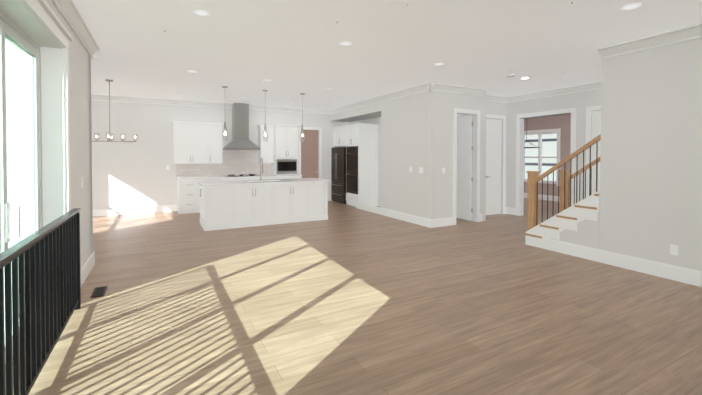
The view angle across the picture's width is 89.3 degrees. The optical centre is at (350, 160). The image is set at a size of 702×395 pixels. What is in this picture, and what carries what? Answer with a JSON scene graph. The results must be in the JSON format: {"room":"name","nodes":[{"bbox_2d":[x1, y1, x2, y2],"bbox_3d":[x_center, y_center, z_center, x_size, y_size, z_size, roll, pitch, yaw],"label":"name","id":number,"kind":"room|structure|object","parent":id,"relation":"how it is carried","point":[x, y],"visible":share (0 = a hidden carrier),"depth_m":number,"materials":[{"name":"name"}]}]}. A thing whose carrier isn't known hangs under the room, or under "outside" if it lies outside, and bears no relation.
{"room":"living room","nodes":[
{"label":"living room","id":0,"kind":"room"},
{"bbox_2d":[5,38,21,322],"bbox_3d":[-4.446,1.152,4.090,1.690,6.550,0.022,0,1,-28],"label":"window glass","id":1,"kind":"object","parent":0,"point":[11,128],"depth_m":4.27,"materials":[{"name":"clear glass"}]},
{"bbox_2d":[46,0,92,269],"bbox_3d":[-1.562,-0.001,0.860,0.320,2.950,8.820,0,1,-28],"label":"wall","id":2,"kind":"structure","parent":0,"point":[80,112],"depth_m":4.03,"materials":[{"name":"white paint"}]},
{"bbox_2d":[0,10,42,363],"bbox_3d":[-2.124,0.202,1.810,0.208,2.517,3.474,0,1,-28],"label":"window","id":3,"kind":"structure","parent":2,"relation":"in","point":[30,133],"depth_m":3.14,"materials":[{"name":"white"}]},
{"bbox_2d":[0,0,72,226],"bbox_3d":[-1.993,0.129,1.880,0.223,2.660,3.720,0,1,-28],"label":"window frame","id":4,"kind":"structure","parent":2,"relation":"attached to","point":[40,24],"depth_m":3.37,"materials":[{"name":"white wood"}]},
{"bbox_2d":[51,0,99,58],"bbox_3d":[-1.449,-1.412,1.068,0.095,0.135,8.715,0,1,-28],"label":"crown molding","id":5,"kind":"structure","parent":2,"relation":"attached to","point":[70,14],"depth_m":3.79,"materials":[{"name":"white wood"}]},
{"bbox_2d":[80,251,94,286],"bbox_3d":[-3.154,1.338,4.191,0.018,0.175,1.460,0,1,-28],"label":"baseboard","id":6,"kind":"structure","parent":2,"relation":"attached to","point":[87,267],"depth_m":4.37,"materials":[{"name":"white wood"}]},
{"bbox_2d":[200,178,235,181],"bbox_3d":[-3.668,0.907,9.654,0.840,0.875,0.616,0,1,-28],"label":"base cabinet","id":7,"kind":"object","parent":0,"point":[201,179],"depth_m":9.37,"materials":[{"name":"white"}]},
{"bbox_2d":[91,100,349,210],"bbox_3d":[-3.621,-0.138,10.132,8.450,2.950,0.200,0,1,-28],"label":"wall","id":8,"kind":"structure","parent":0,"point":[133,174],"depth_m":9.15,"materials":[{"name":"white paint"}]},
{"bbox_2d":[92,205,176,216],"bbox_3d":[-5.955,1.270,8.771,2.970,0.175,0.018,0,1,-28],"label":"baseboard","id":9,"kind":"structure","parent":8,"relation":"attached to","point":[163,208],"depth_m":9.00,"materials":[{"name":"white wood"}]},
{"bbox_2d":[172,121,223,163],"bbox_3d":[-4.102,-0.471,9.533,1.250,1.095,0.382,0,1,-28],"label":"upper cabinet","id":10,"kind":"object","parent":8,"relation":"attached to","point":[197,142],"visible":1,"depth_m":9.39,"materials":[{"name":"white wood"}]},
{"bbox_2d":[91,94,326,113],"bbox_3d":[-3.969,-1.540,9.756,7.500,0.135,0.095,0,1,-28],"label":"crown molding","id":11,"kind":"structure","parent":8,"relation":"attached to","point":[93,96],"depth_m":9.58,"materials":[{"name":"white wood"}]},
{"bbox_2d":[176,148,270,176],"bbox_3d":[-3.155,0.029,10.270,3.400,0.787,0.002,0,1,-28],"label":"tile backsplash","id":12,"kind":"structure","parent":8,"relation":"attached to","point":[238,162],"depth_m":10.12,"materials":[{"name":"beige tile"}]},
{"bbox_2d":[223,103,259,149],"bbox_3d":[-3.082,-0.954,9.994,0.920,1.306,0.526,0,1,-28],"label":"range hood","id":13,"kind":"object","parent":8,"relation":"attached to","point":[240,140],"visible":0.91,"depth_m":9.94,"materials":[{"name":"silver metal"}]},
{"bbox_2d":[257,124,298,174],"bbox_3d":[-2.154,-0.318,10.527,1.140,1.471,0.484,0,1,-28],"label":"upper cabinet","id":14,"kind":"object","parent":8,"relation":"attached to","point":[278,150],"visible":0.98,"depth_m":10.38,"materials":[{"name":"white wood"}]},
{"bbox_2d":[301,130,317,178],"bbox_3d":[-1.335,0.170,11.343,0.608,2.284,0.151,0,1,-28],"label":"pantry door","id":15,"kind":"structure","parent":8,"relation":"in","point":[309,156],"depth_m":11.33,"materials":[{"name":"beige wood"}]},
{"bbox_2d":[298,128,321,178],"bbox_3d":[-1.293,0.131,11.265,0.780,2.380,0.020,0,1,-28],"label":"door frame","id":16,"kind":"structure","parent":8,"relation":"attached to","point":[299,129],"depth_m":11.32,"materials":[{"name":"white wood"}]},
{"bbox_2d":[327,83,434,114],"bbox_3d":[0.478,-1.533,9.308,0.095,0.135,4.885,0,1,-28],"label":"crown molding","id":17,"kind":"structure","parent":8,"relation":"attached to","point":[429,86],"depth_m":8.52,"materials":[{"name":"white wood"}]},
{"bbox_2d":[5,198,701,394],"bbox_3d":[2.064,1.504,5.665,14.600,0.200,13.800,0,1,-28],"label":"floor","id":18,"kind":"structure","parent":0,"point":[344,299],"depth_m":3.30,"materials":[{"name":"brown wood"}]},
{"bbox_2d":[0,208,80,394],"bbox_3d":[-1.851,0.971,1.912,0.101,0.975,3.480,0,1,-28],"label":"balcony railing","id":19,"kind":"object","parent":18,"relation":"on","point":[42,303],"visible":1,"depth_m":2.32,"materials":[{"name":"black metal"}]},
{"bbox_2d":[90,286,107,297],"bbox_3d":[-2.740,1.426,3.870,0.120,0.008,0.320,0,1,-28],"label":"floor vent","id":20,"kind":"object","parent":18,"relation":"in","point":[99,291],"visible":1,"depth_m":3.86,"materials":[{"name":"brown metal"}]},
{"bbox_2d":[177,178,199,213],"bbox_3d":[-4.262,0.912,9.334,0.510,0.875,0.616,0,1,-28],"label":"base cabinet","id":21,"kind":"object","parent":18,"relation":"on","point":[188,194],"depth_m":9.07,"materials":[{"name":"white wood"}]},
{"bbox_2d":[212,174,287,177],"bbox_3d":[-3.045,0.447,9.977,3.310,0.035,0.626,0,1,-28],"label":"countertop","id":22,"kind":"structure","parent":21,"relation":"on","point":[257,176],"depth_m":10.06,"materials":[{"name":"white stone"}]},
{"bbox_2d":[224,174,255,177],"bbox_3d":[-3.071,0.410,9.993,0.880,0.040,0.500,0,1,-28],"label":"cooktop","id":23,"kind":"object","parent":22,"relation":"in","point":[233,175],"depth_m":9.76,"materials":[{"name":"silver metal"}]},
{"bbox_2d":[236,178,267,179],"bbox_3d":[-2.902,0.901,10.067,0.900,0.875,0.616,0,1,-28],"label":"base cabinet","id":24,"kind":"object","parent":18,"relation":"on","point":[236,178],"depth_m":9.78,"materials":[{"name":"white stone"}]},
{"bbox_2d":[200,182,327,230],"bbox_3d":[-1.933,0.932,7.998,2.696,0.875,0.966,0,1,-28],"label":"kitchen island","id":25,"kind":"object","parent":18,"relation":"on","point":[237,204],"depth_m":7.54,"materials":[{"name":"white wood"}]},
{"bbox_2d":[198,178,329,185],"bbox_3d":[-1.926,0.477,8.007,2.730,0.035,1.006,0,1,-28],"label":"island countertop","id":26,"kind":"structure","parent":25,"relation":"on","point":[248,182],"depth_m":7.83,"materials":[{"name":"white stone"}]},
{"bbox_2d":[268,174,301,178],"bbox_3d":[-2.052,0.894,10.524,1.030,0.875,0.616,0,1,-28],"label":"base cabinet","id":27,"kind":"object","parent":18,"relation":"on","point":[289,176],"depth_m":10.35,"materials":[{"name":"white"}]},
{"bbox_2d":[331,147,345,203],"bbox_3d":[-0.145,0.450,11.335,0.756,1.740,0.895,0,1,-28],"label":"fridge","id":28,"kind":"object","parent":18,"relation":"on","point":[338,174],"visible":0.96,"depth_m":11.11,"materials":[{"name":"black metal"}]},
{"bbox_2d":[345,123,378,206],"bbox_3d":[0.302,0.131,10.577,0.716,2.400,0.805,0,1,-28],"label":"tall cabinet","id":29,"kind":"object","parent":18,"relation":"on","point":[361,162],"visible":0.96,"depth_m":10.29,"materials":[{"name":"white wood"}]},
{"bbox_2d":[356,202,431,227],"bbox_3d":[0.888,1.272,8.670,0.018,0.175,3.148,0,1,-28],"label":"baseboard","id":30,"kind":"structure","parent":18,"relation":"on","point":[414,219],"depth_m":8.30,"materials":[{"name":"white wood"}]},
{"bbox_2d":[432,217,452,227],"bbox_3d":[1.920,1.290,7.448,0.580,0.175,0.018,0,1,-28],"label":"baseboard","id":31,"kind":"structure","parent":18,"relation":"on","point":[439,222],"depth_m":7.43,"materials":[{"name":"white wood"}]},
{"bbox_2d":[524,134,600,248],"bbox_3d":[3.939,0.079,5.086,1.047,2.666,2.461,0,1,-28],"label":"staircase","id":32,"kind":"structure","parent":18,"relation":"on","point":[578,223],"depth_m":5.42,"materials":[{"name":"white paint"}]},
{"bbox_2d":[330,102,380,121],"bbox_3d":[0.363,-1.442,10.413,0.750,0.350,3.050,0,1,-28],"label":"soffit","id":33,"kind":"structure","parent":0,"point":[365,112],"depth_m":10.17,"materials":[{"name":"white paint"}]},
{"bbox_2d":[350,117,380,206],"bbox_3d":[0.809,-0.144,10.605,0.200,2.950,3.170,0,1,-28],"label":"wall","id":34,"kind":"structure","parent":0,"point":[377,120],"depth_m":10.39,"materials":[{"name":"white paint"}]},
{"bbox_2d":[333,126,345,146],"bbox_3d":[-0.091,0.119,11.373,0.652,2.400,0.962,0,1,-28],"label":"upper cabinet","id":35,"kind":"object","parent":34,"relation":"attached to","point":[339,136],"visible":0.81,"depth_m":11.22,"materials":[{"name":"white wood"}]},
{"bbox_2d":[73,0,701,109],"bbox_3d":[2.064,-1.646,5.618,14.600,0.200,13.800,0,1,-28],"label":"ceiling","id":36,"kind":"structure","parent":0,"point":[292,50],"depth_m":4.69,"materials":[{"name":"white paint"}]},
{"bbox_2d":[92,79,137,141],"bbox_3d":[-4.691,-0.965,6.908,0.924,1.198,0.584,0,1,-28],"label":"dining chandelier","id":37,"kind":"object","parent":36,"relation":"hanging from","point":[109,135],"visible":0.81,"depth_m":6.90,"materials":[{"name":"silver metal"}]},
{"bbox_2d":[193,10,209,15],"bbox_3d":[-1.531,-1.515,3.649,0.158,0.003,0.158,-1,1,-37],"label":"recessed light","id":38,"kind":"object","parent":36,"relation":"in","point":[198,12],"depth_m":3.65,"materials":[{"name":"white"}]},
{"bbox_2d":[222,86,227,140],"bbox_3d":[-2.679,-0.999,7.559,0.124,1.149,0.124,0,1,-28],"label":"pendant light","id":39,"kind":"object","parent":36,"relation":"hanging from","point":[225,134],"visible":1,"depth_m":7.54,"materials":[{"name":"silver metal"}]},
{"bbox_2d":[262,90,267,141],"bbox_3d":[-1.922,-1.005,7.967,0.124,1.149,0.124,0,1,-28],"label":"pendant light","id":40,"kind":"object","parent":36,"relation":"hanging from","point":[265,124],"visible":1,"depth_m":7.95,"materials":[{"name":"silver metal"}]},
{"bbox_2d":[300,93,304,141],"bbox_3d":[-1.148,-1.011,8.384,0.124,1.149,0.124,0,1,-28],"label":"pendant light","id":41,"kind":"object","parent":36,"relation":"hanging from","point":[302,94],"visible":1,"depth_m":8.38,"materials":[{"name":"silver metal"}]},
{"bbox_2d":[340,41,351,44],"bbox_3d":[-0.068,-1.530,4.642,0.158,0.003,0.158,-1,1,-37],"label":"recessed light","id":42,"kind":"object","parent":36,"relation":"in","point":[342,43],"depth_m":4.63,"materials":[{"name":"white"}]},
{"bbox_2d":[524,137,539,147],"bbox_3d":[5.266,-1.000,10.648,0.724,1.239,0.724,0,1,-28],"label":"chandelier","id":43,"kind":"object","parent":36,"relation":"hanging from","point":[533,144],"visible":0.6,"depth_m":10.35,"materials":[{"name":"black metal"}]},
{"bbox_2d":[621,3,641,9],"bbox_3d":[2.756,-1.513,3.494,0.158,0.003,0.158,-1,1,-37],"label":"recessed light","id":44,"kind":"object","parent":36,"relation":"in","point":[626,7],"depth_m":3.48,"materials":[{"name":"white plastic"}]},
{"bbox_2d":[381,90,482,220],"bbox_3d":[2.339,-0.117,8.714,2.600,2.950,1.850,0,1,-28],"label":"wall block","id":45,"kind":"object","parent":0,"point":[416,131],"visible":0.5,"depth_m":7.68,"materials":[{"name":"white paint"}]},
{"bbox_2d":[456,115,472,220],"bbox_3d":[2.605,0.166,8.272,0.158,2.382,0.641,0,1,-28],"label":"closet door","id":46,"kind":"structure","parent":45,"relation":"attached to","point":[464,209],"depth_m":8.18,"materials":[{"name":"white wood"}]},
{"bbox_2d":[453,108,479,224],"bbox_3d":[2.527,0.128,7.757,0.800,2.490,0.020,0,1,-28],"label":"door frame","id":47,"kind":"structure","parent":45,"relation":"attached to","point":[476,208],"depth_m":7.90,"materials":[{"name":"white wood"}]},
{"bbox_2d":[468,91,486,220],"bbox_3d":[2.907,-0.109,8.208,0.120,2.950,0.420,0,1,-28],"label":"wall","id":48,"kind":"structure","parent":0,"point":[484,96],"depth_m":8.02,"materials":[{"name":"white paint"}]},
{"bbox_2d":[435,84,486,95],"bbox_3d":[2.329,-1.508,7.584,1.470,0.135,0.095,0,1,-28],"label":"crown molding","id":49,"kind":"structure","parent":48,"relation":"attached to","point":[438,87],"depth_m":7.57,"materials":[{"name":"white wood"}]},
{"bbox_2d":[463,101,506,213],"bbox_3d":[3.320,-0.117,8.771,1.380,2.950,0.120,0,1,-28],"label":"wall","id":50,"kind":"structure","parent":0,"point":[494,108],"depth_m":8.98,"materials":[{"name":"white paint"}]},
{"bbox_2d":[486,119,501,214],"bbox_3d":[3.537,0.157,8.878,0.608,2.382,0.151,0,1,-28],"label":"closet door","id":51,"kind":"structure","parent":50,"relation":"in","point":[493,160],"depth_m":8.87,"materials":[{"name":"white wood"}]},
{"bbox_2d":[486,114,505,213],"bbox_3d":[3.564,0.112,8.827,0.800,2.490,0.020,0,1,-28],"label":"door frame","id":52,"kind":"structure","parent":50,"relation":"attached to","point":[487,115],"depth_m":8.98,"materials":[{"name":"white wood"}]},
{"bbox_2d":[486,95,506,102],"bbox_3d":[3.289,-1.523,8.611,1.385,0.135,0.095,0,1,-28],"label":"crown molding","id":53,"kind":"structure","parent":50,"relation":"attached to","point":[502,99],"depth_m":8.78,"materials":[{"name":"white wood"}]},
{"bbox_2d":[524,114,570,195],"bbox_3d":[5.726,-0.133,9.829,3.580,2.950,9.900,0,1,-28],"label":"wall","id":54,"kind":"structure","parent":0,"point":[563,122],"depth_m":11.51,"materials":[{"name":"beige paint"}]},
{"bbox_2d":[524,132,556,182],"bbox_3d":[6.431,-0.116,12.084,0.100,1.646,1.296,0,1,-28],"label":"room window","id":55,"kind":"structure","parent":54,"relation":"in","point":[539,156],"depth_m":12.05,"materials":[{"name":"white glass"}]},
{"bbox_2d":[524,193,559,201],"bbox_3d":[7.545,1.255,9.807,0.018,0.175,7.700,0,1,-28],"label":"baseboard","id":56,"kind":"structure","parent":54,"relation":"attached to","point":[550,198],"depth_m":11.77,"materials":[{"name":"white wood"}]},
{"bbox_2d":[507,89,600,214],"bbox_3d":[6.160,-0.064,5.122,0.120,2.950,9.000,0,1,-28],"label":"wall","id":57,"kind":"structure","parent":0,"point":[580,102],"depth_m":8.00,"materials":[{"name":"white paint"}]},
{"bbox_2d":[505,207,515,214],"bbox_3d":[4.033,1.268,8.943,0.020,0.175,0.290,0,1,-28],"label":"baseboard","id":58,"kind":"structure","parent":57,"relation":"attached to","point":[508,210],"depth_m":8.95,"materials":[{"name":"white wood"}]},
{"bbox_2d":[516,108,575,215],"bbox_3d":[4.496,0.116,8.215,0.160,2.500,1.420,0,1,-28],"label":"door frame","id":59,"kind":"structure","parent":57,"relation":"attached to","point":[519,117],"depth_m":8.73,"materials":[{"name":"white wood"}]},
{"bbox_2d":[507,82,600,102],"bbox_3d":[6.018,-1.472,5.138,0.095,0.135,8.800,0,1,-28],"label":"crown molding","id":60,"kind":"structure","parent":57,"relation":"attached to","point":[597,85],"depth_m":7.86,"materials":[{"name":"white wood"}]},
{"bbox_2d":[586,105,600,197],"bbox_3d":[5.114,0.140,6.919,0.020,2.490,1.030,0,1,-28],"label":"door frame","id":61,"kind":"structure","parent":57,"relation":"attached to","point":[588,109],"depth_m":7.32,"materials":[{"name":"white wood"}]},
{"bbox_2d":[591,110,600,194],"bbox_3d":[5.149,0.185,6.939,0.151,2.382,0.838,0,1,-28],"label":"hall door","id":62,"kind":"structure","parent":57,"relation":"in","point":[596,123],"depth_m":7.23,"materials":[{"name":"white wood"}]},
{"bbox_2d":[600,38,701,270],"bbox_3d":[4.841,-0.025,2.490,0.100,2.950,5.615,0,1,-28],"label":"wall","id":63,"kind":"structure","parent":0,"point":[651,163],"depth_m":4.41,"materials":[{"name":"white paint"}]},
{"bbox_2d":[542,239,701,286],"bbox_3d":[4.504,1.355,3.012,0.018,0.175,6.420,0,1,-28],"label":"baseboard","id":64,"kind":"structure","parent":63,"relation":"attached to","point":[675,273],"depth_m":4.63,"materials":[{"name":"white wood"}]},
{"bbox_2d":[597,23,701,58],"bbox_3d":[4.707,-1.433,2.513,0.095,0.135,5.420,0,1,-28],"label":"crown molding","id":65,"kind":"structure","parent":63,"relation":"attached to","point":[695,31],"depth_m":4.36,"materials":[{"name":"white wood"}]},
{"bbox_2d":[670,244,677,255],"bbox_3d":[3.850,1.065,4.235,0.006,0.120,0.075,0,1,-28],"label":"outlet","id":66,"kind":"object","parent":63,"relation":"attached to","point":[673,249],"depth_m":4.23,"materials":[{"name":"white plastic"}]},
{"label":"outside","id":67,"kind":"structure","parent":0,"visible":0},
{"bbox_3d":[-2.548,4.523,4.360,120.000,0.200,90.000,0,1,-28],"label":"ground","id":68,"kind":"structure","parent":67,"visible":0},
{"bbox_2d":[525,134,556,180],"bbox_3d":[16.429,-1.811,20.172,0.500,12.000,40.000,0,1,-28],"label":"houses","id":69,"kind":"structure","parent":68,"relation":"on","point":[547,153],"depth_m":24.96}
]}

